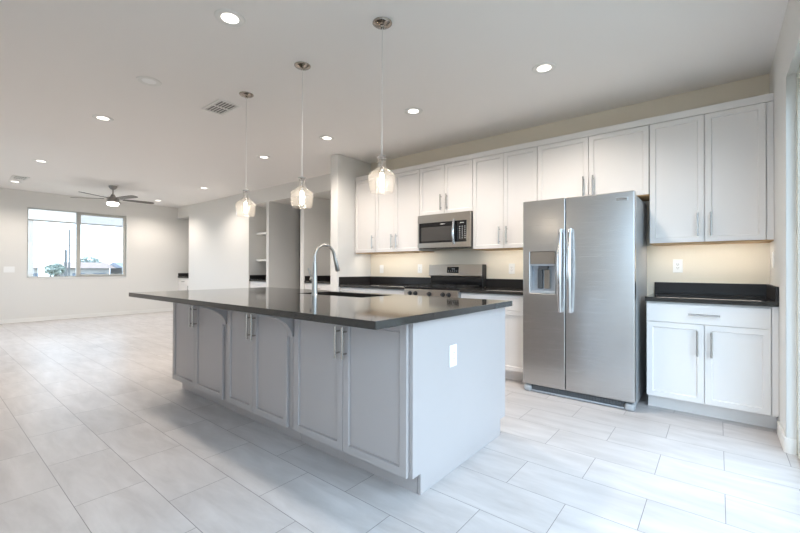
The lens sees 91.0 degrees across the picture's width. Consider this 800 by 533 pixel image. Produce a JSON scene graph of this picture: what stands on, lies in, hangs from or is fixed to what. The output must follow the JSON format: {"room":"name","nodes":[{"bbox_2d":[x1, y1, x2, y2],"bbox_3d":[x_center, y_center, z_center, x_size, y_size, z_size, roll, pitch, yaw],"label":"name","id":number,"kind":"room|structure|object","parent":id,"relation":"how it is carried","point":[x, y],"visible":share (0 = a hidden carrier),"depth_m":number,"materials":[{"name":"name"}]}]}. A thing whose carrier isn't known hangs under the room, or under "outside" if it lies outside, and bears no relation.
{"room":"kitchen","nodes":[
{"label":"kitchen","id":0,"kind":"room"},
{"bbox_2d":[0,188,188,319],"bbox_3d":[-7.505,-0.209,8.697,0.200,2.739,5.980,0,0,39],"label":"wall","id":1,"kind":"structure","parent":0,"point":[157,241],"depth_m":9.09,"materials":[{"name":"white paint"}]},
{"bbox_2d":[3,267,14,271],"bbox_3d":[-7.941,0.061,7.992,0.008,0.120,0.162,0,0,39],"label":"light switch","id":2,"kind":"object","parent":1,"relation":"attached to","point":[5,269],"visible":1,"depth_m":7.99,"materials":[{"name":"white plastic"}]},
{"bbox_2d":[27,207,125,277],"bbox_3d":[-7.276,-0.499,8.940,0.060,1.471,1.774,0,0,39],"label":"window","id":3,"kind":"structure","parent":1,"relation":"in","point":[78,214],"depth_m":8.93,"materials":[{"name":"grey"}]},
{"bbox_2d":[30,276,125,277],"bbox_3d":[-7.234,0.245,8.900,0.057,0.018,1.774,0,0,39],"label":"trim","id":4,"kind":"structure","parent":1,"relation":"attached to","point":[120,276],"depth_m":8.72,"materials":[{"name":"white paint"}]},
{"bbox_2d":[0,308,172,323],"bbox_3d":[-7.558,1.116,8.461,0.012,0.085,5.164,0,0,39],"label":"baseboard","id":5,"kind":"structure","parent":1,"relation":"attached to","point":[5,321],"depth_m":8.88,"materials":[{"name":"white paint"}]},
{"bbox_2d":[297,206,299,288],"bbox_3d":[-1.946,-0.188,9.519,3.400,2.739,2.050,0,0,39],"label":"wall","id":6,"kind":"structure","parent":0,"point":[298,211],"depth_m":8.44,"materials":[{"name":"white paint"}]},
{"bbox_2d":[330,154,370,290],"bbox_3d":[-0.482,-0.203,6.096,0.152,2.739,1.430,0,0,39],"label":"wall partition","id":7,"kind":"structure","parent":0,"point":[344,170],"depth_m":5.61,"materials":[{"name":"white paint"}]},
{"bbox_2d":[0,0,787,210],"bbox_3d":[-2.239,-1.653,5.909,12.030,0.150,8.250,0,0,39],"label":"ceiling","id":8,"kind":"structure","parent":0,"point":[468,65],"depth_m":3.23,"materials":[{"name":"white paint"}]},
{"bbox_2d":[10,175,29,180],"bbox_3d":[-6.771,-1.580,7.011,0.370,0.010,0.220,0,0,39],"label":"ceiling vent","id":9,"kind":"object","parent":8,"relation":"in","point":[13,176],"visible":1,"depth_m":7.00,"materials":[{"name":"grey metal"}]},
{"bbox_2d":[33,159,48,162],"bbox_3d":[-5.404,-1.584,5.922,0.188,0.007,0.188,0,0,39],"label":"recessed light","id":10,"kind":"object","parent":8,"relation":"in","point":[35,160],"visible":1,"depth_m":5.92,"materials":[{"name":"white"}]},
{"bbox_2d":[92,115,113,121],"bbox_3d":[-3.182,-1.587,4.215,0.188,0.007,0.188,0,0,39],"label":"recessed light","id":11,"kind":"object","parent":8,"relation":"in","point":[98,117],"visible":1,"depth_m":4.21,"materials":[{"name":"white"}]},
{"bbox_2d":[70,185,153,205],"bbox_3d":[-5.590,-1.381,7.745,1.360,0.392,1.319,0,0,39],"label":"ceiling fan","id":12,"kind":"object","parent":8,"relation":"hanging from","point":[112,200],"visible":1,"depth_m":7.65,"materials":[{"name":"silver metal"}]},
{"bbox_2d":[136,76,161,86],"bbox_3d":[-2.155,-1.589,3.378,0.188,0.007,0.188,0,0,39],"label":"smoke detector","id":13,"kind":"object","parent":8,"relation":"in","point":[145,80],"visible":1,"depth_m":3.37,"materials":[{"name":"white plastic"}]},
{"bbox_2d":[201,99,240,115],"bbox_3d":[-1.782,-1.583,3.918,0.370,0.010,0.220,0,0,39],"label":"ceiling vent","id":14,"kind":"object","parent":8,"relation":"in","point":[219,106],"visible":1,"depth_m":3.91,"materials":[{"name":"grey metal"}]},
{"bbox_2d":[214,8,245,27],"bbox_3d":[-1.091,-1.590,2.524,0.188,0.007,0.188,0,0,39],"label":"recessed light","id":15,"kind":"object","parent":8,"relation":"in","point":[228,17],"visible":1,"depth_m":2.51,"materials":[{"name":"white paint"}]},
{"bbox_2d":[235,91,255,216],"bbox_3d":[-1.421,-1.025,3.630,0.177,1.126,0.174,0,0,39],"label":"pendant light","id":16,"kind":"object","parent":8,"relation":"hanging from","point":[244,94],"visible":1,"depth_m":3.62,"materials":[{"name":"white"}]},
{"bbox_2d":[257,155,270,158],"bbox_3d":[-1.961,-1.575,5.673,0.188,0.007,0.188,0,0,39],"label":"recessed light","id":17,"kind":"object","parent":8,"relation":"in","point":[258,156],"visible":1,"depth_m":5.67,"materials":[{"name":"white"}]},
{"bbox_2d":[290,61,312,207],"bbox_3d":[-0.773,-1.026,3.110,0.177,1.126,0.174,0,0,39],"label":"pendant light","id":18,"kind":"object","parent":8,"relation":"hanging from","point":[300,65],"visible":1,"depth_m":3.10,"materials":[{"name":"white"}]},
{"bbox_2d":[319,135,334,140],"bbox_3d":[-0.898,-1.576,4.838,0.188,0.007,0.188,0,0,39],"label":"recessed light","id":19,"kind":"object","parent":8,"relation":"in","point":[325,137],"visible":1,"depth_m":4.84,"materials":[{"name":"white"}]},
{"bbox_2d":[368,17,394,194],"bbox_3d":[-0.117,-1.036,2.567,0.177,1.110,0.174,0,0,39],"label":"pendant light","id":20,"kind":"object","parent":8,"relation":"hanging from","point":[382,23],"visible":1,"depth_m":2.55,"materials":[{"name":"clear glass"}]},
{"bbox_2d":[380,158,383,172],"bbox_3d":[-0.118,-0.658,2.564,0.029,0.097,0.029,0,0,39],"label":"socket","id":21,"kind":"object","parent":20,"relation":"attached to","point":[381,168],"depth_m":2.55,"materials":[{"name":"grey metal"}]},
{"bbox_2d":[404,107,422,114],"bbox_3d":[0.137,-1.578,4.003,0.188,0.007,0.188,0,0,39],"label":"recessed light","id":22,"kind":"object","parent":8,"relation":"in","point":[412,110],"visible":1,"depth_m":4.00,"materials":[{"name":"white"}]},
{"bbox_2d":[532,62,556,73],"bbox_3d":[1.149,-1.580,3.139,0.188,0.007,0.188,0,0,39],"label":"recessed light","id":23,"kind":"object","parent":8,"relation":"in","point":[545,67],"visible":1,"depth_m":3.13,"materials":[{"name":"white"}]},
{"bbox_2d":[0,311,799,532],"bbox_3d":[-2.248,1.230,5.892,12.030,0.140,8.250,0,0,39],"label":"floor","id":24,"kind":"structure","parent":0,"point":[98,434],"depth_m":2.25,"materials":[{"name":"tile"}]},
{"bbox_2d":[178,278,188,290],"bbox_3d":[-5.477,0.741,10.493,0.687,0.872,0.622,0,0,39],"label":"base cabinet","id":25,"kind":"object","parent":24,"relation":"on","point":[183,283],"visible":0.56,"depth_m":10.30,"materials":[{"name":"white paint"}]},
{"bbox_2d":[178,273,188,277],"bbox_3d":[-5.469,0.240,10.504,0.689,0.126,0.601,0,0,39],"label":"countertop","id":26,"kind":"structure","parent":25,"relation":"on","point":[180,275],"depth_m":10.50,"materials":[{"name":"stone"}]},
{"bbox_2d":[173,303,234,411],"bbox_3d":[-1.624,0.710,3.479,0.972,0.876,0.424,0,0,39],"label":"base cabinet","id":27,"kind":"object","parent":24,"relation":"on","point":[199,333],"visible":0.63,"depth_m":3.32,"materials":[{"name":"grey paint"}]},
{"bbox_2d":[250,281,265,287],"bbox_3d":[-2.731,0.741,8.271,0.646,0.863,0.622,0,0,39],"label":"base cabinet","id":28,"kind":"object","parent":24,"relation":"on","point":[253,284],"visible":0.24,"depth_m":8.11,"materials":[{"name":"white paint"}]},
{"bbox_2d":[249,275,265,281],"bbox_3d":[-2.723,0.245,8.282,0.648,0.126,0.601,0,0,39],"label":"countertop","id":29,"kind":"structure","parent":28,"relation":"on","point":[261,278],"depth_m":8.29,"materials":[{"name":"stone"}]},
{"bbox_2d":[227,310,301,440],"bbox_3d":[-0.918,0.709,2.908,0.841,0.876,0.424,0,0,39],"label":"base cabinet","id":30,"kind":"object","parent":24,"relation":"on","point":[260,348],"visible":0.59,"depth_m":2.75,"materials":[{"name":"grey paint"}]},
{"bbox_2d":[190,305,226,324],"bbox_3d":[-1.427,0.358,2.950,0.046,0.179,0.269,0,0,39],"label":"corbel","id":31,"kind":"object","parent":30,"relation":"attached to","point":[222,313],"visible":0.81,"depth_m":3.00,"materials":[{"name":"grey paint"}]},
{"bbox_2d":[253,314,293,336],"bbox_3d":[-0.771,0.357,2.420,0.046,0.179,0.269,0,0,39],"label":"corbel","id":32,"kind":"object","parent":30,"relation":"attached to","point":[288,323],"visible":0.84,"depth_m":2.48,"materials":[{"name":"grey paint"}]},
{"bbox_2d":[305,283,329,290],"bbox_3d":[-0.956,0.733,6.835,1.509,0.872,0.622,0,0,39],"label":"base cabinet","id":33,"kind":"object","parent":24,"relation":"on","point":[307,285],"visible":0.04,"depth_m":6.83,"materials":[{"name":"white paint"}]},
{"bbox_2d":[304,276,330,283],"bbox_3d":[-0.948,0.233,6.846,1.511,0.126,0.601,0,0,39],"label":"countertop","id":34,"kind":"structure","parent":33,"relation":"on","point":[320,279],"depth_m":7.13,"materials":[{"name":"stone"}]},
{"bbox_2d":[293,319,417,492],"bbox_3d":[-0.224,0.708,2.347,0.940,0.876,0.424,0,0,39],"label":"base cabinet","id":35,"kind":"object","parent":24,"relation":"on","point":[351,385],"visible":0.63,"depth_m":2.15,"materials":[{"name":"grey paint"}]},
{"bbox_2d":[449,344,456,366],"bbox_3d":[0.298,0.499,2.204,0.008,0.120,0.073,0,0,39],"label":"wall outlet","id":36,"kind":"object","parent":35,"relation":"attached to","point":[452,348],"visible":1,"depth_m":2.19,"materials":[{"name":"white plastic"}]},
{"bbox_2d":[452,349,454,361],"bbox_3d":[0.300,0.499,2.202,0.002,0.066,0.033,0,0,39],"label":"socket","id":37,"kind":"object","parent":36,"relation":"attached to","point":[453,350],"depth_m":2.20,"materials":[{"name":"grey plastic"}]},
{"bbox_2d":[410,307,504,494],"bbox_3d":[0.392,0.710,2.341,0.020,0.876,1.070,0,0,39],"label":"end panel","id":38,"kind":"object","parent":35,"relation":"attached to","point":[456,411],"visible":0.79,"depth_m":2.21,"materials":[{"name":"grey paint"}]},
{"bbox_2d":[341,287,370,292],"bbox_3d":[-0.432,0.726,5.561,0.568,0.876,0.665,0,0,39],"label":"base cabinet","id":39,"kind":"object","parent":24,"relation":"on","point":[348,289],"visible":0.08,"depth_m":5.33,"materials":[{"name":"white paint"}]},
{"bbox_2d":[370,288,403,294],"bbox_3d":[0.022,0.725,5.194,0.596,0.876,0.665,0,0,39],"label":"base cabinet","id":40,"kind":"object","parent":24,"relation":"on","point":[372,290],"visible":0.06,"depth_m":4.97,"materials":[{"name":"white paint"}]},
{"bbox_2d":[339,276,430,289],"bbox_3d":[-0.197,0.217,5.386,1.180,0.138,0.646,0,0,39],"label":"countertop","id":41,"kind":"structure","parent":40,"relation":"on","point":[399,283],"depth_m":5.52,"materials":[{"name":"stone"}]},
{"bbox_2d":[404,264,485,297],"bbox_3d":[0.524,0.567,4.733,0.776,1.190,0.699,0,0,39],"label":"range","id":42,"kind":"object","parent":24,"relation":"on","point":[447,280],"visible":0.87,"depth_m":4.78,"materials":[{"name":"grey metal"}]},
{"bbox_2d":[405,286,479,290],"bbox_3d":[0.539,0.255,4.755,0.750,0.022,0.615,0,0,39],"label":"cooktop","id":43,"kind":"object","parent":42,"relation":"in","point":[408,288],"depth_m":4.54,"materials":[{"name":"black glass"}]},
{"bbox_2d":[461,293,522,381],"bbox_3d":[1.138,0.723,4.291,0.750,0.876,0.665,0,0,39],"label":"base cabinet","id":44,"kind":"object","parent":24,"relation":"on","point":[514,313],"visible":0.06,"depth_m":3.94,"materials":[{"name":"white paint"}]},
{"bbox_2d":[460,279,522,294],"bbox_3d":[1.145,0.214,4.301,0.756,0.138,0.646,0,0,39],"label":"countertop","id":45,"kind":"structure","parent":44,"relation":"on","point":[493,286],"depth_m":4.44,"materials":[{"name":"stone"}]},
{"bbox_2d":[523,190,646,410],"bbox_3d":[1.716,0.278,3.661,0.910,1.763,0.805,0,0,39],"label":"refrigerator","id":46,"kind":"object","parent":24,"relation":"on","point":[585,257],"visible":1,"depth_m":3.37,"materials":[{"name":"grey metal"}]},
{"bbox_2d":[647,301,778,428],"bbox_3d":[2.498,0.721,3.191,0.782,0.876,0.665,0,0,39],"label":"base cabinet","id":47,"kind":"object","parent":24,"relation":"on","point":[721,361],"visible":0.93,"depth_m":2.95,"materials":[{"name":"white paint"}]},
{"bbox_2d":[645,282,778,306],"bbox_3d":[2.502,0.212,3.203,0.790,0.138,0.646,0,0,39],"label":"countertop","id":48,"kind":"structure","parent":47,"relation":"on","point":[767,295],"depth_m":3.24,"materials":[{"name":"stone"}]},
{"bbox_2d":[178,74,769,388],"bbox_3d":[-1.215,-0.199,7.120,11.965,2.739,0.760,0,0,39],"label":"wall","id":49,"kind":"structure","parent":0,"point":[747,263],"depth_m":5.81,"materials":[{"name":"beige paint"}]},
{"bbox_2d":[355,178,388,253],"bbox_3d":[-0.402,-0.714,5.731,0.401,1.049,0.382,0,0,39],"label":"upper cabinet","id":50,"kind":"object","parent":49,"relation":"attached to","point":[365,199],"visible":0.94,"depth_m":5.62,"materials":[{"name":"white paint"}]},
{"bbox_2d":[380,265,383,272],"bbox_3d":[-0.274,0.038,5.862,0.073,0.120,0.008,0,0,39],"label":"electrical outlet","id":51,"kind":"object","parent":49,"relation":"attached to","point":[381,266],"visible":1,"depth_m":5.85,"materials":[{"name":"white plastic"}]},
{"bbox_2d":[370,276,430,284],"bbox_3d":[0.000,0.200,5.630,1.180,0.102,0.020,0,0,39],"label":"backsplash","id":52,"kind":"structure","parent":49,"relation":"attached to","point":[373,279],"depth_m":5.60,"materials":[{"name":"stone"}]},
{"bbox_2d":[376,170,433,253],"bbox_3d":[0.049,-0.715,5.366,0.755,1.049,0.382,0,0,39],"label":"upper cabinet","id":53,"kind":"object","parent":49,"relation":"attached to","point":[397,213],"visible":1,"depth_m":5.24,"materials":[{"name":"white paint"}]},
{"bbox_2d":[418,264,421,272],"bbox_3d":[0.274,0.030,5.420,0.073,0.120,0.008,0,0,39],"label":"wall outlet","id":54,"kind":"object","parent":49,"relation":"attached to","point":[419,265],"visible":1,"depth_m":5.42,"materials":[{"name":"white plastic"}]},
{"bbox_2d":[420,159,472,215],"bbox_3d":[0.638,-0.937,4.891,0.756,0.605,0.382,0,0,39],"label":"upper cabinet","id":55,"kind":"object","parent":49,"relation":"attached to","point":[447,188],"visible":0.82,"depth_m":4.75,"materials":[{"name":"white paint"}]},
{"bbox_2d":[418,211,472,249],"bbox_3d":[0.611,-0.429,4.847,0.740,0.416,0.421,0,0,39],"label":"microwave","id":56,"kind":"object","parent":55,"relation":"attached to","point":[454,230],"visible":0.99,"depth_m":4.70,"materials":[{"name":"silver metal"}]},
{"bbox_2d":[486,279,522,287],"bbox_3d":[1.342,0.198,4.544,0.756,0.102,0.020,0,0,39],"label":"backsplash","id":57,"kind":"structure","parent":49,"relation":"attached to","point":[502,283],"depth_m":4.62,"materials":[{"name":"stone"}]},
{"bbox_2d":[473,147,537,250],"bbox_3d":[1.222,-0.716,4.417,0.745,1.049,0.382,0,0,39],"label":"upper cabinet","id":58,"kind":"object","parent":49,"relation":"attached to","point":[502,182],"visible":0.88,"depth_m":4.31,"materials":[{"name":"white paint"}]},
{"bbox_2d":[509,264,514,273],"bbox_3d":[1.303,0.025,4.587,0.073,0.120,0.008,0,0,39],"label":"wall outlet","id":59,"kind":"object","parent":49,"relation":"attached to","point":[511,266],"visible":1,"depth_m":4.58,"materials":[{"name":"white plastic"}]},
{"bbox_2d":[355,93,773,181],"bbox_3d":[1.182,-1.272,4.478,4.442,0.060,0.342,0,0,39],"label":"crown molding","id":60,"kind":"structure","parent":49,"relation":"attached to","point":[765,98],"depth_m":3.70,"materials":[{"name":"white paint"}]},
{"bbox_2d":[538,125,649,200],"bbox_3d":[1.896,-0.934,3.874,0.982,0.616,0.382,0,0,39],"label":"upper cabinet","id":61,"kind":"object","parent":49,"relation":"attached to","point":[618,161],"visible":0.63,"depth_m":3.71,"materials":[{"name":"white paint"}]},
{"bbox_2d":[673,259,682,272],"bbox_3d":[2.535,-0.005,3.590,0.073,0.120,0.008,0,0,39],"label":"wall outlet","id":62,"kind":"object","parent":49,"relation":"attached to","point":[677,263],"visible":1,"depth_m":3.59,"materials":[{"name":"white plastic"}]},
{"bbox_2d":[676,262,679,269],"bbox_3d":[2.534,-0.005,3.588,0.033,0.066,0.002,0,0,39],"label":"socket","id":63,"kind":"object","parent":62,"relation":"attached to","point":[677,263],"depth_m":3.59,"materials":[{"name":"grey plastic"}]},
{"bbox_2d":[655,282,766,296],"bbox_3d":[2.699,0.196,3.447,0.790,0.102,0.020,0,0,39],"label":"backsplash","id":64,"kind":"structure","parent":49,"relation":"attached to","point":[660,287],"depth_m":3.42,"materials":[{"name":"stone"}]},
{"bbox_2d":[650,101,773,245],"bbox_3d":[2.587,-0.719,3.313,0.793,1.049,0.382,0,0,39],"label":"upper cabinet","id":65,"kind":"object","parent":49,"relation":"attached to","point":[712,174],"visible":1,"depth_m":3.18,"materials":[{"name":"white paint"}]},
{"bbox_2d":[769,0,799,439],"bbox_3d":[1.490,-0.225,1.137,0.233,2.739,5.140,0,0,39],"label":"wall","id":66,"kind":"structure","parent":0,"point":[786,60],"depth_m":2.44,"materials":[{"name":"white paint"}]},
{"bbox_2d":[772,252,773,267],"bbox_3d":[2.830,-0.051,2.985,0.008,0.120,0.073,0,0,39],"label":"light switch","id":67,"kind":"object","parent":66,"relation":"attached to","point":[772,252],"visible":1,"depth_m":2.97,"materials":[{"name":"white plastic"}]},
{"bbox_2d":[777,421,796,455],"bbox_3d":[2.512,1.109,2.556,0.057,0.092,0.352,0,0,39],"label":"baseboard","id":68,"kind":"structure","parent":66,"relation":"attached to","point":[789,446],"depth_m":2.44,"materials":[{"name":"white paint"}]},
{"bbox_2d":[796,65,799,459],"bbox_3d":[1.503,-0.028,1.209,0.124,2.345,3.050,0,0,39],"label":"door","id":69,"kind":"structure","parent":66,"relation":"in","point":[798,70],"depth_m":2.38,"materials":[{"name":"beige"}]},
{"label":"outside","id":70,"kind":"structure","parent":0,"visible":0},
{"bbox_3d":[-16.298,2.276,19.598,130.000,1.840,150.000,0,0,39],"label":"ground","id":71,"kind":"structure","parent":70,"visible":0},
{"bbox_2d":[33,263,43,275],"bbox_3d":[-37.183,1.190,38.303,7.000,3.100,3.000,0,0,39],"label":"house","id":72,"kind":"structure","parent":71,"relation":"on","point":[36,266],"depth_m":37.17,"materials":[{"name":"grey paint"}]},
{"bbox_2d":[43,262,65,275],"bbox_3d":[-20.076,1.159,22.842,1.002,2.820,1.035,0,0,-28],"label":"tree","id":73,"kind":"object","parent":71,"relation":"on","point":[54,269],"visible":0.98,"depth_m":22.69,"materials":[{"name":"green plant"}]},
{"bbox_2d":[64,250,66,275],"bbox_3d":[-23.726,0.711,27.909,0.190,3.820,0.200,0,0,39],"label":"utility pole","id":74,"kind":"object","parent":71,"relation":"on","point":[65,251],"visible":0.34,"depth_m":27.84,"materials":[{"name":"grey"}]},
{"bbox_2d":[68,229,69,275],"bbox_3d":[-26.223,-0.168,31.184,0.133,5.600,0.140,0,0,39],"label":"utility pole","id":75,"kind":"object","parent":71,"relation":"on","point":[69,229],"visible":0.66,"depth_m":31.15,"materials":[{"name":"grey"}]},
{"bbox_2d":[28,209,122,275],"bbox_3d":[-8.938,-0.250,11.092,0.450,3.160,7.200,0,0,39],"label":"patio cover","id":76,"kind":"object","parent":71,"relation":"on","point":[33,214],"visible":0.11,"depth_m":10.48,"materials":[{"name":"beige paint"}]},
{"bbox_2d":[54,262,114,275],"bbox_3d":[-34.101,1.161,42.113,7.000,3.220,4.400,0,0,39],"label":"house","id":77,"kind":"structure","parent":71,"relation":"on","point":[86,267],"depth_m":40.75,"materials":[{"name":"grey paint"}]},
{"bbox_2d":[75,256,102,262],"bbox_3d":[-39.428,0.765,49.792,3.088,4.187,3.170,0,0,39],"label":"tree","id":78,"kind":"object","parent":71,"relation":"on","point":[84,258],"visible":0.2,"depth_m":49.63,"materials":[{"name":"green plant"}]},
{"bbox_2d":[110,262,121,273],"bbox_3d":[-28.930,1.180,45.325,7.000,3.250,6.900,0,0,39],"label":"house","id":79,"kind":"structure","parent":71,"relation":"on","point":[118,265],"depth_m":42.84,"materials":[{"name":"grey paint"}]},
{"bbox_3d":[-1.277,0.714,3.951,0.918,0.876,0.742,0,0,39],"label":"cabinet","id":80,"kind":"object","parent":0,"visible":0},
{"bbox_2d":[129,287,511,329],"bbox_3d":[-0.822,0.253,3.119,2.988,0.036,1.401,0,0,39],"label":"countertop","id":81,"kind":"structure","parent":80,"relation":"on","point":[374,311],"depth_m":2.46,"materials":[{"name":"stone"}]},
{"bbox_2d":[307,244,339,295],"bbox_3d":[-0.634,0.022,3.310,0.095,0.428,0.297,0,0,39],"label":"kitchen faucet","id":82,"kind":"object","parent":81,"relation":"on","point":[313,277],"visible":1,"depth_m":3.20,"materials":[{"name":"silver metal"}]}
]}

